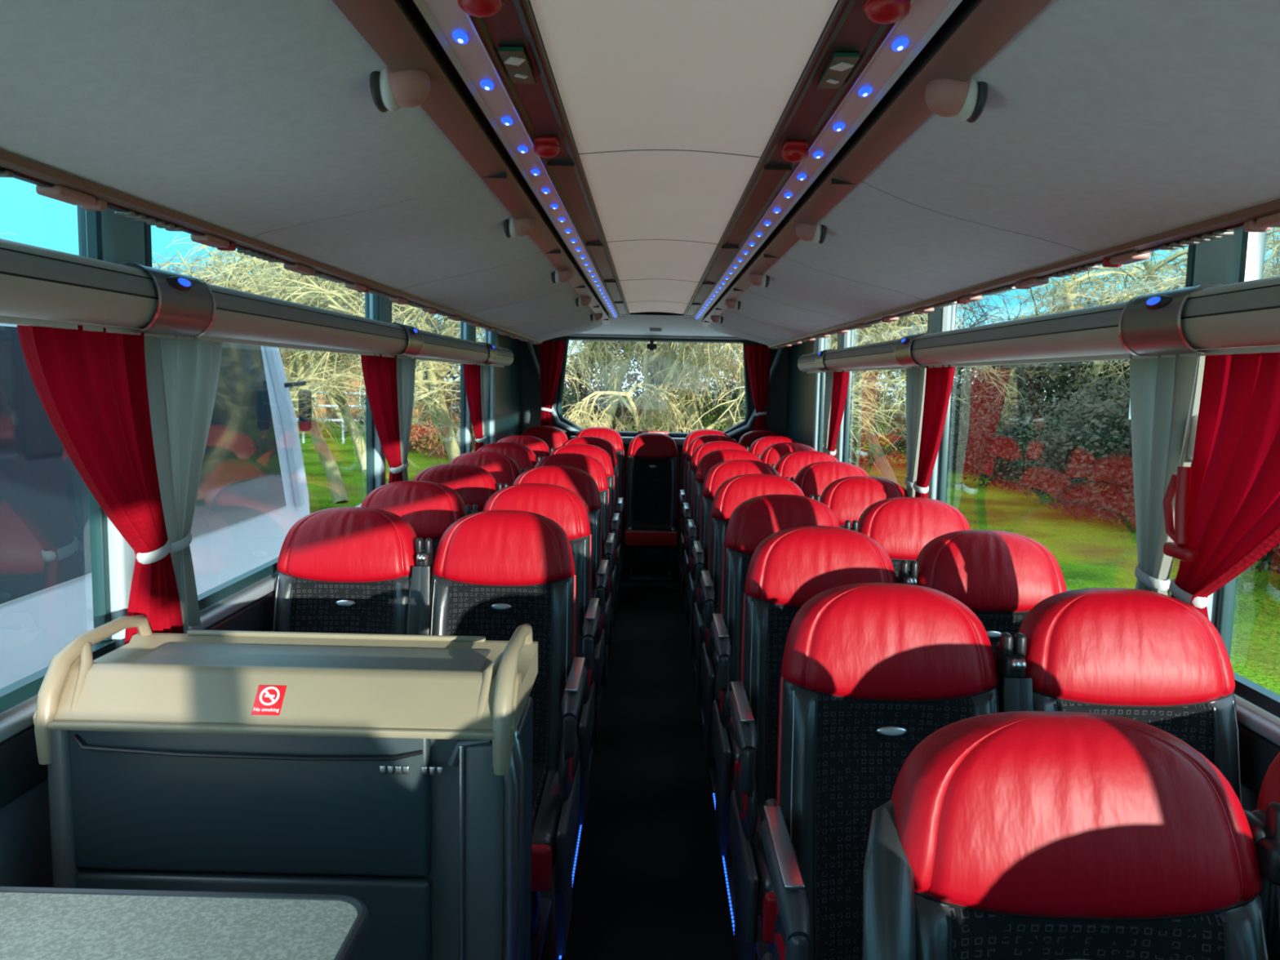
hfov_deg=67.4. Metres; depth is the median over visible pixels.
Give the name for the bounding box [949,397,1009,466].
bush
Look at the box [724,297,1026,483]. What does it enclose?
bare tree
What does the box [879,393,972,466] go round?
bush
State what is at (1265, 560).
bush
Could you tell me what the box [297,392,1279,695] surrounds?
ground
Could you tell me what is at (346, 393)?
metal railing
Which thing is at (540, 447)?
passenger seat
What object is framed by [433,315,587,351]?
bare tree
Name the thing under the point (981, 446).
bush
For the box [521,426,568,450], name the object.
passenger seat
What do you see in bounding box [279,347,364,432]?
bare tree
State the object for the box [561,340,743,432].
bare tree
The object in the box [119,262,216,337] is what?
cover
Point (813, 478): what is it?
passenger seat
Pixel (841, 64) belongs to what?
emergency exit sign
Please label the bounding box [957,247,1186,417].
bare tree
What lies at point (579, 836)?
led strip
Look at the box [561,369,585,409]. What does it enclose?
bush
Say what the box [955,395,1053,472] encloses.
bush
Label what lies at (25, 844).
wall
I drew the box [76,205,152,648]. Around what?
window pillar
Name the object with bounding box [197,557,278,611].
window sill
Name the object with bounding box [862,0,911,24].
light
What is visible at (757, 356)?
curtain
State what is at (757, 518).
passenger seat
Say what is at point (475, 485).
passenger seat
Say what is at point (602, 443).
passenger seat
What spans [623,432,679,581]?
passenger seat
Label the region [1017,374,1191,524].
bush
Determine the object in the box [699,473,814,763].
passenger seat
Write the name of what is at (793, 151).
handle
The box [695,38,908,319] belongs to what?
led light strip
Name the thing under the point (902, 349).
light
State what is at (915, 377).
window curtain
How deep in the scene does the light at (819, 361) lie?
6.14 m
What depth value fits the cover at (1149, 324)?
2.07 m
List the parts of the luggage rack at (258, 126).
rack lock knob, rack lock knob, rack lock knob, rack lock knob, rack lock knob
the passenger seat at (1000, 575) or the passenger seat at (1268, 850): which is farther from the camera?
the passenger seat at (1000, 575)
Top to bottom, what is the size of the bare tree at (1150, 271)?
6.800 m
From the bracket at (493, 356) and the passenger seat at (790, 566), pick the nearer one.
the passenger seat at (790, 566)
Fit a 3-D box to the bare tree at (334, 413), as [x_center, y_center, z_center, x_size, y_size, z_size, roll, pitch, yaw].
[-15.384,-7.694,51.051,10.460,9.539,9.760,-1,6,-19]
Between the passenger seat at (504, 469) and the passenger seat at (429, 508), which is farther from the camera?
the passenger seat at (504, 469)
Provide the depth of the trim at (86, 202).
1.99 m
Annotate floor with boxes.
[562,568,733,959]
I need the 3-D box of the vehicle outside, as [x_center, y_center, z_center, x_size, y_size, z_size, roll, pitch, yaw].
[-3.864,0.466,5.597,2.330,3.140,5.850,1,6,1]
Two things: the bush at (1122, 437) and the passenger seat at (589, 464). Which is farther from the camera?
the bush at (1122, 437)
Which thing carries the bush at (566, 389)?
on the ground
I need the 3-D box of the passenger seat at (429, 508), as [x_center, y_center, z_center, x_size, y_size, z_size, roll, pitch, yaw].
[-0.886,0.627,3.510,0.477,1.190,0.692,1,6,1]
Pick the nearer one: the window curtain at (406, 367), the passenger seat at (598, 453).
the window curtain at (406, 367)
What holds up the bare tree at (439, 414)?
on the ground
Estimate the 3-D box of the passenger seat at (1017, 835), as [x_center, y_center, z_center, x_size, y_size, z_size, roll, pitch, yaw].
[0.509,0.920,0.971,0.540,1.190,0.692,1,6,1]
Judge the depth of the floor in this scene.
3.90 m
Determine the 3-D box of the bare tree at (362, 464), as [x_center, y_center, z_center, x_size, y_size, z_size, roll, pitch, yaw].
[-8.413,-3.558,26.562,6.879,6.800,7.184,-1,6,-19]
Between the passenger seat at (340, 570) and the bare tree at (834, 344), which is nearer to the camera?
the passenger seat at (340, 570)
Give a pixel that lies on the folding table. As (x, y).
(37, 923)
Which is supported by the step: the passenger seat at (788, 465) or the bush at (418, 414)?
the passenger seat at (788, 465)
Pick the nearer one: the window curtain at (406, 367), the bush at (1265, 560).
the window curtain at (406, 367)
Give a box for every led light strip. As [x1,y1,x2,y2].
[452,31,617,317]
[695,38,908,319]
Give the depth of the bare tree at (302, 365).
19.34 m
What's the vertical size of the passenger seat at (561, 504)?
1.190 m
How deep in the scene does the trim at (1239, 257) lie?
2.05 m
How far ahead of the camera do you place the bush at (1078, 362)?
64.14 m
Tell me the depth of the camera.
8.56 m
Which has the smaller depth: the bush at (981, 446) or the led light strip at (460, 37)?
the led light strip at (460, 37)
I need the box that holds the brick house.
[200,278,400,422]
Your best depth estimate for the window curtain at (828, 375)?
6.25 m
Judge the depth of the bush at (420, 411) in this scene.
34.21 m
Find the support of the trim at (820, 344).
attached to the wall at (1259, 730)
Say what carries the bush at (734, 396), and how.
on the ground
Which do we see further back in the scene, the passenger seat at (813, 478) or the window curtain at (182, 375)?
the passenger seat at (813, 478)
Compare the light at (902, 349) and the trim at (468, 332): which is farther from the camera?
the trim at (468, 332)
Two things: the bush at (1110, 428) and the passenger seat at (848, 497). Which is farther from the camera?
the bush at (1110, 428)
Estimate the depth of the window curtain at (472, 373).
6.01 m
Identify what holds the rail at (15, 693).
in the wall at (25, 844)
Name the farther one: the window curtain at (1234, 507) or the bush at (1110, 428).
the bush at (1110, 428)
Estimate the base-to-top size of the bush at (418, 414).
2.936 m
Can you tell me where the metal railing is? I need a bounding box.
[293,391,460,443]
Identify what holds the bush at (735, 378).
on the ground
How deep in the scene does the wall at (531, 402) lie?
8.73 m
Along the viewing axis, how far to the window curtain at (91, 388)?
1.98 m
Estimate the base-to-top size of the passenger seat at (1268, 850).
1.190 m
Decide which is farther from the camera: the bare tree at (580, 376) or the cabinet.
the bare tree at (580, 376)
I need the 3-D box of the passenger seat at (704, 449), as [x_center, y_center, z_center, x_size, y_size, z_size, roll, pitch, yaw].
[0.538,0.354,6.401,0.529,1.190,0.704,1,6,1]
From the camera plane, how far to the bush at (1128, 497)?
18.49 m
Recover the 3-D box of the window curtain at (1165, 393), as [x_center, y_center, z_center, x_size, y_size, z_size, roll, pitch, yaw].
[1.189,0.062,2.205,0.066,0.697,0.280,1,6,1]
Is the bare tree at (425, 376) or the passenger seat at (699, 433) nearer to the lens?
the passenger seat at (699, 433)
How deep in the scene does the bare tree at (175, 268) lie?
38.11 m
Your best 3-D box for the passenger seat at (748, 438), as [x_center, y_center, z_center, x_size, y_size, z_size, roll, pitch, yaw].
[1.040,0.196,8.018,0.456,1.190,0.692,1,6,1]
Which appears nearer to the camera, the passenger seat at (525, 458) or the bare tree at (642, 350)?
the passenger seat at (525, 458)
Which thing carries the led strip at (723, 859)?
on the step
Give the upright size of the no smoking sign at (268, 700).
0.045 m
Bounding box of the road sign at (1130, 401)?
[1128,400,1130,420]
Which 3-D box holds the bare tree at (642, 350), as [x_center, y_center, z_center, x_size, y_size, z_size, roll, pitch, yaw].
[0.710,-6.264,36.601,10.573,10.334,11.332,0,6,-11]
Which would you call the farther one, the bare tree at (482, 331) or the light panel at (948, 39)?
the bare tree at (482, 331)
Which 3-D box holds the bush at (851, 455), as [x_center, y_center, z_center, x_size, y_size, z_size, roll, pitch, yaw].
[7.456,-1.599,31.982,3.475,3.208,3.791,3,6,19]
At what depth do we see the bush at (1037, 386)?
33.07 m
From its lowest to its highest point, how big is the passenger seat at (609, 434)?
1.190 m
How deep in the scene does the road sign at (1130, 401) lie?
14.28 m
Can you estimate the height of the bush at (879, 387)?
7.984 m
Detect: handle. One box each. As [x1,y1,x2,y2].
[457,0,503,17]
[533,136,560,157]
[781,140,808,162]
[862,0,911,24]
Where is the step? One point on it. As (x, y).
(548, 952)
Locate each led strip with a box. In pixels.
[559,825,582,959]
[712,793,734,931]
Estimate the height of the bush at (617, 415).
2.715 m
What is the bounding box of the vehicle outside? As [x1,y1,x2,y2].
[0,323,312,688]
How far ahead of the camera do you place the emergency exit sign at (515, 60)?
1.43 m
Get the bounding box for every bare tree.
[151,231,456,503]
[151,249,276,285]
[204,253,459,470]
[211,254,594,484]
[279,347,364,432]
[283,274,441,423]
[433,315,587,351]
[561,340,662,427]
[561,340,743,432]
[604,341,745,431]
[635,342,742,431]
[639,313,957,465]
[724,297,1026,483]
[828,288,1066,410]
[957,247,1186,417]
[1049,226,1279,399]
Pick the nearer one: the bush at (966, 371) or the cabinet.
the cabinet
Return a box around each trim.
[0,170,539,344]
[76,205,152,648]
[364,292,391,496]
[460,321,475,454]
[484,329,498,444]
[771,212,1279,349]
[813,337,826,452]
[836,329,853,462]
[927,303,956,502]
[1185,228,1266,659]
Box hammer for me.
[1162,414,1199,562]
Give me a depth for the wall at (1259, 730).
1.96 m
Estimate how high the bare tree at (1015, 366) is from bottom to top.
7.949 m
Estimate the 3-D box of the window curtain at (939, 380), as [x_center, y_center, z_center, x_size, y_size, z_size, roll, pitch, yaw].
[1.201,-0.119,3.943,0.065,0.697,0.435,1,6,1]
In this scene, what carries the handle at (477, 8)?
attached to the light panel at (405, 34)
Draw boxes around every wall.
[0,333,521,887]
[520,311,788,570]
[785,340,1279,812]
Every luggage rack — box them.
[0,0,602,343]
[709,0,1279,348]
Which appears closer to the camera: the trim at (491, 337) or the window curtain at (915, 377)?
the window curtain at (915, 377)
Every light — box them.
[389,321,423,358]
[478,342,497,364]
[815,348,835,372]
[893,332,930,368]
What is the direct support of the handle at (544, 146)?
attached to the light panel at (405, 34)
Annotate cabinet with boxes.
[32,614,537,959]
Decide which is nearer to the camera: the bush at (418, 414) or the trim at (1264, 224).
the trim at (1264, 224)
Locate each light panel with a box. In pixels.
[332,0,631,325]
[681,0,1051,327]
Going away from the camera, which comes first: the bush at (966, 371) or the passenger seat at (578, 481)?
the passenger seat at (578, 481)
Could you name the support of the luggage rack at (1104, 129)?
attached to the ceiling
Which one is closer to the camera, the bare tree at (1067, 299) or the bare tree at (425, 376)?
the bare tree at (1067, 299)
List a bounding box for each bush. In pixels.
[353,389,439,451]
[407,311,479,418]
[408,385,475,457]
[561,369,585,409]
[561,386,582,420]
[562,388,636,431]
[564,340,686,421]
[611,389,702,432]
[668,348,744,423]
[671,376,745,432]
[822,389,906,466]
[850,336,958,425]
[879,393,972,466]
[895,369,1030,471]
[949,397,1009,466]
[950,364,1035,425]
[955,388,1098,490]
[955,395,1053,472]
[958,360,1117,447]
[981,359,1129,454]
[998,402,1111,481]
[1014,390,1132,512]
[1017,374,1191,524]
[1026,362,1107,402]
[1047,415,1132,500]
[1089,368,1129,454]
[1093,427,1192,531]
[1244,542,1279,575]
[1253,544,1279,573]
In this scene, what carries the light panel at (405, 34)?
attached to the ceiling
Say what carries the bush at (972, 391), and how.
on the ground
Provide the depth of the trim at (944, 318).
4.11 m
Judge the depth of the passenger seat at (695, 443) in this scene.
7.35 m
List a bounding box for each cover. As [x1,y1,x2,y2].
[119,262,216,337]
[1118,282,1222,356]
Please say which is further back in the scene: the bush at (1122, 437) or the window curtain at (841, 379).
the bush at (1122, 437)
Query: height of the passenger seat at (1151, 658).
1.190 m
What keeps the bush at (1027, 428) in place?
on the ground
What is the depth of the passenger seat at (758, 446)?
7.36 m
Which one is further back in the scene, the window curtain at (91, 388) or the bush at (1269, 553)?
the bush at (1269, 553)
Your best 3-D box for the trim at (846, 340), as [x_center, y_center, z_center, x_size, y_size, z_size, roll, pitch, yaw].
[1.308,-0.523,6.185,0.080,1.150,0.220,1,6,1]
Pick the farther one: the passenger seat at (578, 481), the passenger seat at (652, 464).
the passenger seat at (652, 464)
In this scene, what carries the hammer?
attached to the wall at (1259, 730)
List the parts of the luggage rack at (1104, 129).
rack lock knob, rack lock knob, rack lock knob, rack lock knob, rack lock knob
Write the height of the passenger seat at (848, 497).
1.190 m
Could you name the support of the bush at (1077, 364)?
on the ground
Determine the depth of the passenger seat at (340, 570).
2.90 m
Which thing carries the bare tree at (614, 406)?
on the ground
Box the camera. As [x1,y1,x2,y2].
[646,339,656,351]
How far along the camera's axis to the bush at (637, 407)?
34.35 m
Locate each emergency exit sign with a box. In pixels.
[497,46,535,84]
[637,431,668,435]
[816,52,860,88]
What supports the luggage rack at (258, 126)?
attached to the ceiling
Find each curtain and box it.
[17,324,183,644]
[144,335,222,633]
[360,353,404,483]
[396,357,416,480]
[462,363,484,451]
[480,364,489,445]
[538,340,565,426]
[745,344,771,430]
[822,371,833,453]
[826,370,848,457]
[905,367,926,497]
[912,364,955,497]
[1129,354,1204,596]
[1168,352,1279,618]
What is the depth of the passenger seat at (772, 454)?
6.58 m
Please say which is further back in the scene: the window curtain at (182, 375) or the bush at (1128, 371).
the bush at (1128, 371)
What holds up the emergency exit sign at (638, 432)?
attached to the wall at (531, 402)
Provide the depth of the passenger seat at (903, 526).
3.47 m
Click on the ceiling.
(672, 108)
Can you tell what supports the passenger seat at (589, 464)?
on the step
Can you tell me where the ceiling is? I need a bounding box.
[529,0,837,337]
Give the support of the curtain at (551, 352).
hanging from the wall at (531, 402)
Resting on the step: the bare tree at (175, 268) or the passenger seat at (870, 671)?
the passenger seat at (870, 671)
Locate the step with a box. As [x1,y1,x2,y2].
[540,552,764,959]
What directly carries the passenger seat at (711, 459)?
on the step
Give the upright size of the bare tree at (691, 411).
7.480 m
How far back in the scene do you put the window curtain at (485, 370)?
6.36 m
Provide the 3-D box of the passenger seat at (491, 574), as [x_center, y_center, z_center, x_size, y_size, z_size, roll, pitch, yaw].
[-0.416,0.718,2.729,0.529,1.190,0.704,1,6,1]
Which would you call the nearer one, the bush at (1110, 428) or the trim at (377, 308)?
the trim at (377, 308)
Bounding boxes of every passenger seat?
[272,506,424,635]
[360,480,472,563]
[413,463,502,511]
[417,510,587,959]
[448,451,524,488]
[472,483,600,825]
[476,442,540,471]
[497,435,553,459]
[503,465,609,742]
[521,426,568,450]
[525,453,616,686]
[541,444,620,644]
[554,436,623,613]
[575,426,624,528]
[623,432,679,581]
[679,435,745,595]
[680,429,728,529]
[682,440,756,622]
[686,448,770,656]
[691,459,789,701]
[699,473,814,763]
[710,494,851,856]
[727,526,912,959]
[737,430,781,450]
[746,435,798,456]
[757,442,816,468]
[758,582,1020,959]
[771,450,839,479]
[790,461,868,499]
[815,475,908,528]
[850,497,970,583]
[862,711,1279,959]
[908,529,1066,657]
[1012,587,1241,804]
[1243,752,1279,959]
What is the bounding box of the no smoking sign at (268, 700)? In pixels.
[251,684,286,715]
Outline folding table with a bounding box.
[0,885,368,959]

